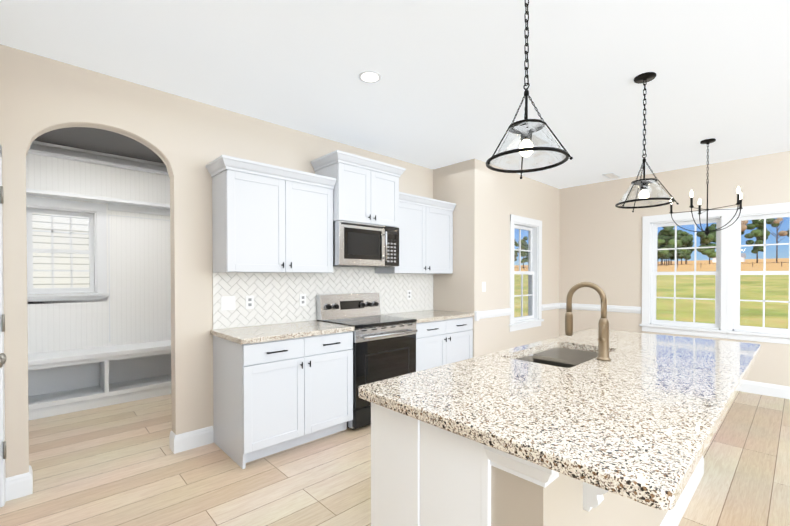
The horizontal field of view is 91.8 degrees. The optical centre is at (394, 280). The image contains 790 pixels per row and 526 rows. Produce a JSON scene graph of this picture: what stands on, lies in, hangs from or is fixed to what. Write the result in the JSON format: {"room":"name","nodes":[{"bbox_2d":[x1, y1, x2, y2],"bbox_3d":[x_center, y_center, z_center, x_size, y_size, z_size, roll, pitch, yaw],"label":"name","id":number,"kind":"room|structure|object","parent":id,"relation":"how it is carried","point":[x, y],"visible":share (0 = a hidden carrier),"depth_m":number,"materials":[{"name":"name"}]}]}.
{"room":"kitchen","nodes":[
{"label":"kitchen","id":0,"kind":"room"},
{"bbox_2d":[0,44,432,477],"bbox_3d":[-0.970,-0.056,3.649,4.180,2.720,0.120,-1,1,-43],"label":"wall","id":1,"kind":"structure","parent":0,"point":[186,140],"depth_m":2.90,"materials":[{"name":"beige paint"}]},
{"bbox_2d":[206,155,335,272],"bbox_3d":[-1.019,-0.495,3.258,0.993,0.851,0.370,-1,1,-43],"label":"upper cabinet","id":2,"kind":"object","parent":1,"relation":"attached to","point":[267,218],"visible":1,"depth_m":3.08,"materials":[{"name":"white paint"}]},
{"bbox_2d":[213,267,432,328],"bbox_3d":[-0.485,0.119,4.009,2.694,0.529,0.018,-1,1,-43],"label":"tile backsplash","id":3,"kind":"structure","parent":1,"relation":"attached to","point":[246,299],"depth_m":3.60,"materials":[{"name":"white tile"}]},
{"bbox_2d":[311,150,405,227],"bbox_3d":[-0.352,-0.854,3.829,0.850,0.607,0.445,-1,1,-43],"label":"upper cabinet","id":4,"kind":"object","parent":1,"relation":"attached to","point":[365,190],"visible":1,"depth_m":3.64,"materials":[{"name":"white paint"}]},
{"bbox_2d":[333,221,398,266],"bbox_3d":[-0.349,-0.344,3.831,0.752,0.405,0.454,-1,1,-43],"label":"over-the-range microwave","id":5,"kind":"object","parent":4,"relation":"attached to","point":[360,245],"visible":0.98,"depth_m":3.65,"materials":[{"name":"silver metal"}]},
{"bbox_2d":[375,192,455,273],"bbox_3d":[0.259,-0.509,4.460,0.983,0.851,0.370,-1,1,-43],"label":"upper cabinet","id":6,"kind":"object","parent":1,"relation":"attached to","point":[425,227],"visible":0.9,"depth_m":4.34,"materials":[{"name":"white paint"}]},
{"bbox_2d":[0,391,789,525],"bbox_3d":[1.359,1.348,2.355,7.140,0.060,9.420,-1,1,-43],"label":"floor","id":7,"kind":"structure","parent":0,"point":[121,464],"depth_m":2.56,"materials":[{"name":"brown wood"}]},
{"bbox_2d":[6,465,32,494],"bbox_3d":[-2.439,1.251,2.375,0.276,0.135,0.016,-1,1,-43],"label":"baseboard","id":8,"kind":"structure","parent":7,"relation":"on","point":[19,486],"depth_m":2.33,"materials":[{"name":"white wood"}]},
{"bbox_2d":[28,340,170,419],"bbox_3d":[-3.122,1.019,4.108,1.694,0.560,0.450,-1,1,-43],"label":"bench","id":9,"kind":"object","parent":7,"relation":"on","point":[66,382],"visible":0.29,"depth_m":4.05,"materials":[{"name":"white wood"}]},
{"bbox_2d":[169,431,173,448],"bbox_3d":[-1.555,1.241,3.207,0.596,0.135,0.016,-1,1,-43],"label":"baseboard","id":10,"kind":"structure","parent":7,"relation":"on","point":[171,431],"depth_m":2.98,"materials":[{"name":"white wood"}]},
{"bbox_2d":[171,426,213,453],"bbox_3d":[-1.582,1.244,3.008,0.284,0.135,0.036,-1,1,-43],"label":"baseboard","id":11,"kind":"structure","parent":7,"relation":"on","point":[182,442],"depth_m":2.99,"materials":[{"name":"white wood"}]},
{"bbox_2d":[213,331,352,468],"bbox_3d":[-0.903,0.873,3.186,0.946,0.872,0.654,-1,1,-43],"label":"base cabinet","id":12,"kind":"object","parent":7,"relation":"on","point":[271,397],"visible":0.98,"depth_m":2.91,"materials":[{"name":"white paint"}]},
{"bbox_2d":[210,320,353,344],"bbox_3d":[-0.917,0.413,3.179,0.967,0.038,0.639,-1,1,-43],"label":"countertop","id":13,"kind":"structure","parent":12,"relation":"on","point":[257,334],"depth_m":3.04,"materials":[{"name":"stone"}]},
{"bbox_2d":[316,293,417,429],"bbox_3d":[-0.255,0.720,3.743,0.752,1.165,0.696,-1,1,-43],"label":"range","id":14,"kind":"object","parent":7,"relation":"on","point":[384,347],"visible":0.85,"depth_m":3.57,"materials":[{"name":"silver metal"}]},
{"bbox_2d":[416,317,472,371],"bbox_3d":[0.356,0.860,4.371,0.984,0.872,0.654,-1,1,-43],"label":"base cabinet","id":15,"kind":"object","parent":7,"relation":"on","point":[442,342],"visible":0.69,"depth_m":4.12,"materials":[{"name":"white paint"}]},
{"bbox_2d":[381,310,473,322],"bbox_3d":[0.351,0.400,4.372,0.983,0.038,0.639,-1,1,-43],"label":"countertop","id":16,"kind":"structure","parent":15,"relation":"on","point":[428,316],"depth_m":4.32,"materials":[{"name":"stone"}]},
{"bbox_2d":[361,398,703,525],"bbox_3d":[1.047,0.886,2.014,2.405,0.873,0.879,-1,1,-43],"label":"kitchen island","id":17,"kind":"object","parent":7,"relation":"on","point":[421,475],"depth_m":1.24,"materials":[{"name":"white paint"}]},
{"bbox_2d":[358,329,760,517],"bbox_3d":[1.086,0.428,1.964,2.450,0.041,1.020,-1,1,-43],"label":"island countertop","id":18,"kind":"structure","parent":17,"relation":"on","point":[637,426],"depth_m":1.30,"materials":[{"name":"beige stone"}]},
{"bbox_2d":[522,346,593,365],"bbox_3d":[0.944,0.540,2.168,0.722,0.211,0.382,-1,1,-43],"label":"sink","id":19,"kind":"object","parent":18,"relation":"in","point":[560,355],"depth_m":2.44,"materials":[{"name":"silver metal"}]},
{"bbox_2d":[562,282,613,361],"bbox_3d":[1.010,0.205,2.023,0.092,0.402,0.230,-1,1,-43],"label":"faucet","id":20,"kind":"object","parent":18,"relation":"on","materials":[{"name":"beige metal"}]},
{"bbox_2d":[0,0,789,188],"bbox_3d":[1.359,-1.442,2.324,7.140,0.080,9.420,-1,1,-43],"label":"ceiling","id":21,"kind":"structure","parent":0,"point":[447,89],"depth_m":2.53,"materials":[{"name":"white paint"}]},
{"bbox_2d":[358,71,380,82],"bbox_3d":[-0.173,-1.402,2.640,0.160,0.006,0.160,-1,1,-43],"label":"recessed light","id":22,"kind":"object","parent":21,"relation":"in","point":[368,77],"visible":1,"depth_m":2.64,"materials":[{"name":"white plastic"}]},
{"bbox_2d":[486,0,572,178],"bbox_3d":[0.581,-0.943,1.666,0.350,0.902,0.367,-1,1,-43],"label":"pendant light","id":23,"kind":"object","parent":21,"relation":"hanging from","point":[526,128],"visible":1,"depth_m":1.66,"materials":[{"name":"metal"}]},
{"bbox_2d":[602,173,619,178],"bbox_3d":[2.948,-1.429,5.218,0.320,0.009,0.130,-1,1,-43],"label":"ceiling vent","id":24,"kind":"object","parent":21,"relation":"in","point":[610,175],"visible":1,"depth_m":5.19,"materials":[{"name":"white metal"}]},
{"bbox_2d":[615,72,678,211],"bbox_3d":[1.728,-0.954,2.635,0.350,0.902,0.367,-1,1,-43],"label":"pendant light","id":25,"kind":"object","parent":21,"relation":"hanging from","point":[644,182],"visible":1,"depth_m":2.63,"materials":[{"name":"metal"}]},
{"bbox_2d":[669,138,742,235],"bbox_3d":[3.148,-0.936,3.897,0.608,0.964,0.586,-1,1,-43],"label":"chandelier","id":26,"kind":"object","parent":21,"relation":"hanging from","point":[707,231],"visible":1,"depth_m":3.86,"materials":[{"name":"black metal"}]},
{"bbox_2d":[433,158,481,357],"bbox_3d":[0.761,-0.069,4.756,0.140,2.720,0.640,-1,1,-43],"label":"wall","id":27,"kind":"structure","parent":0,"point":[459,185],"depth_m":4.58,"materials":[{"name":"beige paint"}]},
{"bbox_2d":[481,161,559,355],"bbox_3d":[1.817,-0.076,5.400,2.280,2.720,0.148,-1,1,-43],"label":"wall","id":28,"kind":"structure","parent":0,"point":[505,196],"depth_m":4.98,"materials":[{"name":"beige paint"}]},
{"bbox_2d":[474,308,511,320],"bbox_3d":[1.228,0.409,4.737,0.784,0.111,0.034,-1,1,-43],"label":"trim","id":29,"kind":"structure","parent":28,"relation":"attached to","point":[507,311],"depth_m":4.69,"materials":[{"name":"white wood"}]},
{"bbox_2d":[509,214,543,331],"bbox_3d":[1.775,-0.103,5.356,0.910,1.535,0.215,-1,1,-43],"label":"window","id":30,"kind":"structure","parent":28,"relation":"in","point":[532,227],"depth_m":5.47,"materials":[{"name":"white wood"}]},
{"bbox_2d":[542,303,559,310],"bbox_3d":[2.351,0.397,5.796,0.566,0.095,0.030,-1,1,-43],"label":"trim","id":31,"kind":"structure","parent":28,"relation":"attached to","point":[551,306],"depth_m":5.80,"materials":[{"name":"white wood"}]},
{"bbox_2d":[559,151,789,386],"bbox_3d":[4.813,-0.058,3.776,0.140,2.720,6.620,-1,1,-43],"label":"wall","id":32,"kind":"structure","parent":0,"point":[600,239],"depth_m":5.31,"materials":[{"name":"beige paint"}]},
{"bbox_2d":[560,303,640,313],"bbox_3d":[2.964,0.399,5.622,0.030,0.095,1.125,-1,1,-43],"label":"trim","id":33,"kind":"structure","parent":32,"relation":"attached to","point":[590,307],"depth_m":5.51,"materials":[{"name":"white wood"}]},
{"bbox_2d":[639,208,727,338],"bbox_3d":[3.706,-0.088,4.941,0.215,1.555,0.895,-1,1,-43],"label":"window","id":34,"kind":"structure","parent":32,"relation":"in","point":[650,228],"depth_m":4.91,"materials":[{"name":"white wood"}]},
{"bbox_2d":[726,202,789,343],"bbox_3d":[4.320,-0.081,4.290,0.215,1.555,0.895,-1,1,-43],"label":"window","id":35,"kind":"structure","parent":32,"relation":"in","point":[734,327],"depth_m":4.46,"materials":[{"name":"white wood"}]},
{"bbox_2d":[739,380,789,398],"bbox_3d":[4.763,1.235,3.730,0.016,0.135,6.360,-1,1,-43],"label":"baseboard","id":36,"kind":"structure","parent":32,"relation":"attached to","point":[780,391],"depth_m":4.33,"materials":[{"name":"white wood"}]},
{"bbox_3d":[-0.247,-0.009,-0.547,0.814,2.720,7.236,-1,1,-43],"label":"wall","id":37,"kind":"structure","parent":0,"visible":0},
{"bbox_2d":[0,186,5,458],"bbox_3d":[-1.995,0.306,1.879,0.110,2.015,0.938,-1,1,-40],"label":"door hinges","id":38,"kind":"structure","parent":37,"relation":"in","point":[2,358],"depth_m":2.21,"materials":[{"name":"white metal"}]},
{"bbox_2d":[0,145,5,506],"bbox_3d":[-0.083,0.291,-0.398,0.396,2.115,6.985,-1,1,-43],"label":"door frame","id":39,"kind":"structure","parent":37,"relation":"attached to","point":[2,460],"depth_m":2.23,"materials":[{"name":"white wood"}]},
{"bbox_3d":[-3.327,-0.064,4.315,1.960,2.720,0.120,-1,1,-43],"label":"wall","id":40,"kind":"structure","parent":0,"visible":0},
{"bbox_2d":[26,196,109,303],"bbox_3d":[-3.555,-0.306,4.087,0.790,1.090,0.195,-1,1,-43],"label":"window","id":41,"kind":"structure","parent":40,"relation":"in","point":[95,213],"depth_m":4.13,"materials":[{"name":"white"}]},
{"label":"outside","id":42,"kind":"structure","parent":0,"visible":0},
{"bbox_2d":[514,258,788,328],"bbox_3d":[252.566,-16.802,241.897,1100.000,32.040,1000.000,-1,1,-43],"label":"ground","id":43,"kind":"structure","parent":42,"point":[779,309],"depth_m":25.03,"materials":[{"name":"green plant"}]},
{"bbox_2d":[32,213,88,287],"bbox_3d":[-7.825,-1.901,4.099,10.600,7.600,0.200,-1,1,-43],"label":"neighbouring house","id":44,"kind":"structure","parent":43,"relation":"on","point":[59,244],"depth_m":6.22,"materials":[{"name":"white"}]},
{"bbox_2d":[516,236,527,265],"bbox_3d":[63.253,-13.837,187.059,7.109,15.676,6.620,-1,1,-43],"label":"tree","id":45,"kind":"object","parent":43,"relation":"on","point":[524,240],"depth_m":185.88,"materials":[{"name":"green plant"}]},
{"bbox_2d":[518,243,527,262],"bbox_3d":[61.312,-11.966,182.268,4.684,12.412,5.203,-1,1,-43],"label":"tree","id":46,"kind":"object","parent":43,"relation":"on","point":[524,252],"depth_m":181.40,"materials":[{"name":"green plant"}]},
{"bbox_2d":[514,262,788,267],"bbox_3d":[92.624,-3.860,88.141,0.120,1.200,215.120,-1,1,-43],"label":"fence","id":47,"kind":"object","parent":43,"relation":"on","point":[683,264],"depth_m":98.58,"materials":[{"name":"brown wood"}]},
{"bbox_2d":[657,226,681,265],"bbox_3d":[108.603,-14.251,151.861,9.445,16.697,9.120,-1,1,-43],"label":"tree","id":48,"kind":"object","parent":43,"relation":"on","point":[666,255],"depth_m":149.63,"materials":[{"name":"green plant"}]},
{"bbox_2d":[673,231,693,263],"bbox_3d":[126.033,-14.286,167.693,7.112,14.669,7.848,-1,1,-43],"label":"tree","id":49,"kind":"object","parent":43,"relation":"on","point":[680,254],"depth_m":166.66,"materials":[{"name":"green plant"}]},
{"bbox_2d":[683,242,692,263],"bbox_3d":[129.785,-13.312,170.393,5.819,12.381,5.074,-1,1,-43],"label":"tree","id":50,"kind":"object","parent":43,"relation":"on","point":[687,256],"depth_m":168.56,"materials":[{"name":"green plant"}]},
{"bbox_2d":[696,224,715,263],"bbox_3d":[132.954,-15.532,162.474,10.492,17.208,7.486,-1,1,-43],"label":"tree","id":51,"kind":"object","parent":43,"relation":"on","point":[710,238],"depth_m":160.51,"materials":[{"name":"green plant"}]},
{"bbox_2d":[713,253,745,261],"bbox_3d":[200.561,-13.590,230.080,9.000,5.400,15.000,-1,1,-43],"label":"house","id":52,"kind":"structure","parent":43,"relation":"on","point":[743,256],"depth_m":224.34,"materials":[{"name":"white"}]},
{"bbox_2d":[741,220,747,234],"bbox_3d":[132.869,-15.578,149.517,7.178,18.244,7.206,-1,1,-43],"label":"tree","id":53,"kind":"object","parent":43,"relation":"on","point":[743,224],"depth_m":146.79,"materials":[{"name":"brown plant"}]},
{"bbox_2d":[744,219,769,262],"bbox_3d":[151.490,-17.446,159.992,9.159,20.276,7.520,-1,1,-43],"label":"tree","id":54,"kind":"object","parent":43,"relation":"on","point":[760,225],"depth_m":158.40,"materials":[{"name":"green plant"}]},
{"bbox_2d":[766,218,787,261],"bbox_3d":[144.510,-15.425,144.985,7.913,17.625,6.625,-1,1,-43],"label":"tree","id":55,"kind":"object","parent":43,"relation":"on","point":[777,223],"depth_m":144.68,"materials":[{"name":"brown plant"}]},
{"bbox_3d":[-2.608,-0.055,3.550,1.960,2.720,1.980,-1,1,-43],"label":"wall","id":56,"kind":"structure","parent":0,"visible":0},
{"bbox_2d":[26,188,169,215],"bbox_3d":[-3.212,-0.847,4.184,1.696,0.110,0.186,-1,1,-43],"label":"ledge shelf","id":57,"kind":"object","parent":56,"relation":"attached to","point":[115,204],"visible":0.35,"depth_m":4.30,"materials":[{"name":"white wood"}]},
{"bbox_2d":[28,141,168,175],"bbox_3d":[-3.285,-1.354,4.179,1.590,0.135,0.085,-1,1,-43],"label":"crown molding","id":58,"kind":"structure","parent":56,"relation":"attached to","point":[66,152],"depth_m":4.14,"materials":[{"name":"white wood"}]},
{"bbox_2d":[26,153,170,353],"bbox_3d":[-3.281,-0.062,4.260,1.650,2.718,0.017,-1,1,-43],"label":"wall","id":59,"kind":"structure","parent":56,"relation":"attached to","point":[134,307],"depth_m":4.33,"materials":[{"name":"white wood"}]}
]}

